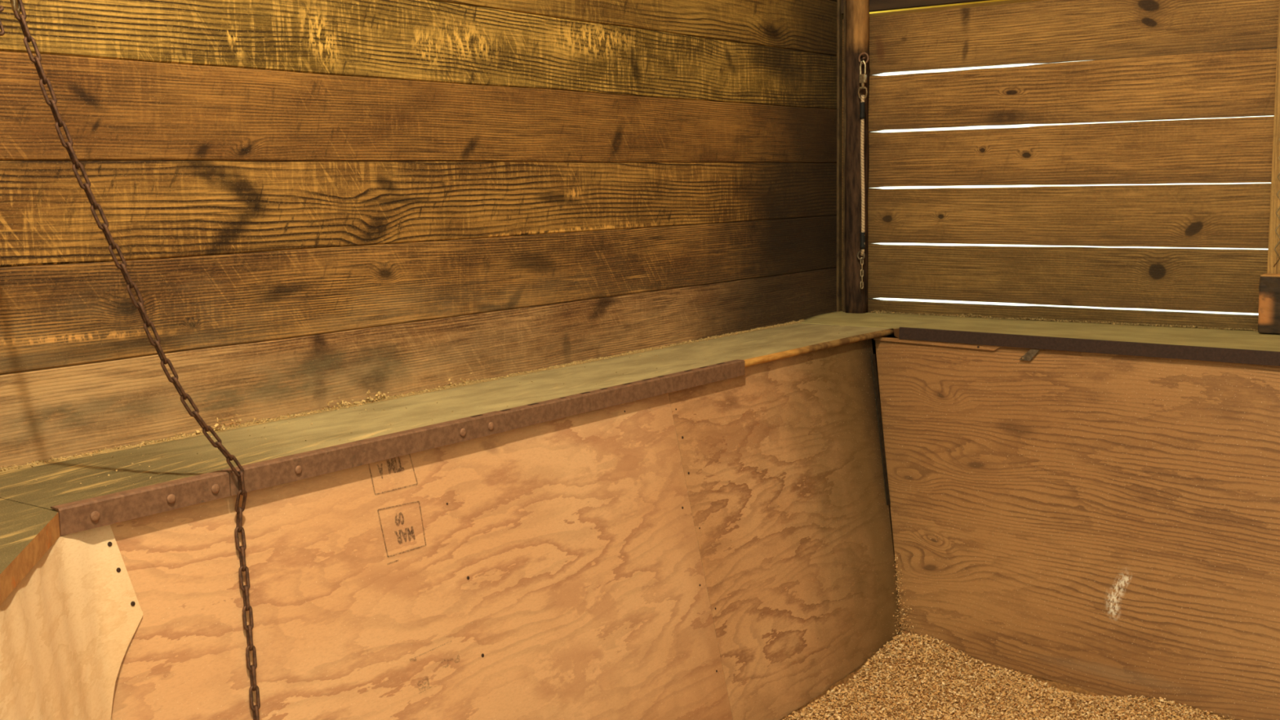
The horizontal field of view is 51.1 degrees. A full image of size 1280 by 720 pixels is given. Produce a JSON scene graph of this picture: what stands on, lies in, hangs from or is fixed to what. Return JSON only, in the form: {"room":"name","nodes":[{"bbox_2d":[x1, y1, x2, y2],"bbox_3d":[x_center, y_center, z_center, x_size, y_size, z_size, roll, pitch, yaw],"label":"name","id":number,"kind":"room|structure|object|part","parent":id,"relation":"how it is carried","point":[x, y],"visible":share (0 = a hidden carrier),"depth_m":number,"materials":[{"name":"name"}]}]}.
{"room":"farm building","nodes":[
{"label":"farm building","id":0,"kind":"room"},
{"bbox_2d":[0,0,843,468],"bbox_3d":[-0.469,-0.886,3.135,0.051,3.950,3.930,5,9,36],"label":"wall","id":1,"kind":"structure","parent":0,"point":[308,205],"depth_m":3.00,"materials":[{"name":"brown wood"}]},
{"bbox_2d":[0,497,60,604],"bbox_3d":[-0.922,0.301,1.630,1.143,0.037,0.699,5,9,36],"label":"ledge","id":2,"kind":"object","parent":1,"relation":"attached to","point":[27,531],"visible":1,"depth_m":1.91,"materials":[{"name":"brown wood"}]},
{"bbox_2d":[0,323,893,535],"bbox_3d":[-0.180,0.068,3.274,0.380,0.043,2.857,5,9,36],"label":"ledge","id":3,"kind":"object","parent":1,"relation":"attached to","point":[57,483],"depth_m":2.67,"materials":[{"name":"brown wood"}]},
{"bbox_2d":[0,0,260,719],"bbox_3d":[-0.804,0.156,2.202,0.385,1.535,0.158,-1,8,0],"label":"chain","id":4,"kind":"object","parent":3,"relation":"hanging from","point":[21,18],"visible":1,"depth_m":2.16,"materials":[{"name":"metal"}]},
{"bbox_3d":[-0.794,0.227,2.153,0.027,0.042,0.306,5,9,36],"label":"edge guard","id":5,"kind":"part","parent":3,"relation":"part of","materials":[{"name":"brown metal"}]},
{"bbox_3d":[-0.498,0.169,2.552,0.027,0.043,0.691,5,9,36],"label":"edge guard","id":6,"kind":"part","parent":3,"relation":"part of","materials":[{"name":"brown metal"}]},
{"bbox_3d":[-0.012,0.074,3.212,0.024,0.042,0.954,5,9,36],"label":"edge guard","id":7,"kind":"part","parent":3,"relation":"part of","materials":[{"name":"brown metal"}]},
{"bbox_2d":[0,310,1257,486],"bbox_3d":[0.354,0.050,3.110,1.434,0.032,3.155,5,9,36],"label":"grain","id":8,"kind":"object","parent":3,"relation":"on","point":[464,383],"visible":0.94,"depth_m":3.06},
{"bbox_2d":[835,0,842,311],"bbox_3d":[0.684,-1.613,4.583,0.010,2.928,0.025,5,9,36],"label":"trim","id":9,"kind":"structure","parent":1,"relation":"attached to","point":[839,16],"depth_m":4.69,"materials":[{"name":"brown wood"}]},
{"bbox_2d":[842,0,846,311],"bbox_3d":[0.707,-1.610,4.561,0.012,2.928,0.033,5,9,36],"label":"trim","id":10,"kind":"structure","parent":1,"relation":"attached to","point":[844,4],"depth_m":4.66,"materials":[{"name":"brown wood"}]},
{"bbox_2d":[841,0,1279,597],"bbox_3d":[2.201,-0.049,3.713,3.720,2.049,0.022,5,9,36],"label":"wall","id":11,"kind":"structure","parent":0,"point":[1146,60],"depth_m":4.23,"materials":[{"name":"brown wood"}]},
{"bbox_2d":[840,0,989,14],"bbox_3d":[2.164,-2.016,3.448,3.720,1.882,0.034,5,9,36],"label":"trim","id":12,"kind":"structure","parent":11,"relation":"attached to","point":[874,5],"depth_m":4.50,"materials":[{"name":"brown wood"}]},
{"bbox_2d":[869,0,1043,17],"bbox_3d":[2.216,-1.055,3.624,3.720,0.066,0.040,5,9,36],"label":"trim","id":13,"kind":"structure","parent":11,"relation":"attached to","point":[1007,2],"depth_m":4.46,"materials":[{"name":"brown wood"}]},
{"bbox_2d":[798,311,1279,366],"bbox_3d":[1.433,-0.057,3.915,2.199,0.037,0.563,5,9,36],"label":"ledge","id":14,"kind":"object","parent":11,"relation":"attached to","point":[1202,337],"depth_m":3.96,"materials":[{"name":"brown wood"}]},
{"bbox_2d":[844,0,869,313],"bbox_3d":[0.736,-1.606,4.522,0.076,2.928,0.062,5,9,36],"label":"post","id":15,"kind":"object","parent":14,"relation":"on","point":[857,11],"visible":0.94,"depth_m":4.62,"materials":[{"name":"brown wood"}]},
{"bbox_2d":[857,52,869,288],"bbox_3d":[0.764,-0.644,4.591,0.034,0.803,0.035,-4,8,-19],"label":"tether","id":16,"kind":"object","parent":15,"relation":"hanging from","point":[862,77],"visible":1,"depth_m":4.58,"materials":[{"name":"metal"}]},
{"bbox_3d":[1.484,-0.020,3.624,1.774,0.037,0.008,6,10,41],"label":"edging strip","id":17,"kind":"part","parent":14,"relation":"part of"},
{"bbox_2d":[1257,273,1279,333],"bbox_3d":[1.888,-0.158,3.831,0.218,0.169,0.064,5,9,36],"label":"wood block","id":18,"kind":"object","parent":14,"relation":"on","point":[1268,311],"visible":1,"depth_m":3.85,"materials":[{"name":"brown wood"}]},
{"bbox_2d":[1266,0,1279,274],"bbox_3d":[1.899,-1.524,3.688,0.208,2.910,0.033,5,9,36],"label":"board","id":19,"kind":"object","parent":14,"relation":"on","point":[1274,220],"visible":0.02,"depth_m":3.86,"materials":[{"name":"brown wood"}]},
{"bbox_2d":[1273,137,1279,266],"bbox_3d":[1.905,-1.527,3.659,0.220,2.550,0.004,5,9,36],"label":"wire mesh","id":20,"kind":"object","parent":19,"relation":"attached to","point":[1279,138],"visible":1,"depth_m":3.87,"materials":[{"name":"metal"}]},
{"bbox_3d":[1.063,1.473,0.395,6.050,0.060,7.030,5,9,36],"label":"floor","id":21,"kind":"structure","parent":0,"visible":0},
{"bbox_2d":[0,524,142,719],"bbox_3d":[-0.652,0.817,1.550,0.228,0.972,1.310,-3,8,-11],"label":"panel","id":22,"kind":"object","parent":21,"relation":"on","point":[67,628],"visible":0.96,"depth_m":1.97,"materials":[{"name":"brown wood"}]},
{"bbox_2d":[60,392,733,719],"bbox_3d":[-0.389,0.665,2.601,0.236,0.992,1.854,5,9,36],"label":"plywood panel","id":23,"kind":"object","parent":21,"relation":"on","point":[552,570],"visible":0.96,"depth_m":2.67,"materials":[{"name":"brown wood"}]},
{"bbox_2d":[668,338,902,719],"bbox_3d":[0.494,0.492,3.791,0.236,0.992,1.122,5,9,36],"label":"plywood panel","id":24,"kind":"object","parent":21,"relation":"on","point":[782,462],"visible":0.91,"depth_m":3.69,"materials":[{"name":"brown wood"}]},
{"bbox_2d":[871,353,890,505],"bbox_3d":[0.751,0.214,4.184,0.019,0.452,0.154,-2,8,-11],"label":"strap","id":25,"kind":"object","parent":24,"relation":"attached to","point":[873,356],"visible":1,"depth_m":4.18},
{"bbox_2d":[780,554,1242,719],"bbox_3d":[1.096,1.058,1.898,3.181,0.341,3.282,5,9,36],"label":"grain","id":26,"kind":"object","parent":21,"relation":"on","point":[913,677],"visible":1,"depth_m":3.65,"materials":[{"name":"beige food"}]},
{"bbox_2d":[875,337,1279,719],"bbox_3d":[1.400,0.498,3.646,1.885,0.990,0.251,5,10,40],"label":"plywood panel","id":27,"kind":"object","parent":21,"relation":"on","point":[1104,524],"visible":0.93,"depth_m":3.75,"materials":[{"name":"brown wood"}]},
{"bbox_2d":[873,337,1001,350],"bbox_3d":[0.911,-0.050,4.126,0.437,0.015,0.014,5,10,40],"label":"wood shim","id":28,"kind":"object","parent":27,"relation":"attached to","point":[885,339],"visible":0.98,"depth_m":4.11,"materials":[{"name":"brown wood"}]},
{"bbox_2d":[1018,349,1039,360],"bbox_3d":[1.139,-0.015,3.924,0.061,0.035,0.007,5,9,36],"label":"tab","id":29,"kind":"object","parent":27,"relation":"attached to","point":[1030,353],"visible":1,"depth_m":3.92,"materials":[{"name":"metal"}]},
{"label":"outside","id":30,"kind":"structure","parent":0,"visible":0},
{"bbox_2d":[869,0,1007,13],"bbox_3d":[2.368,-1.328,3.785,4.300,0.440,0.030,5,9,36],"label":"trim","id":31,"kind":"structure","parent":30,"point":[989,1],"depth_m":4.75,"materials":[{"name":"brown wood"}]}
]}

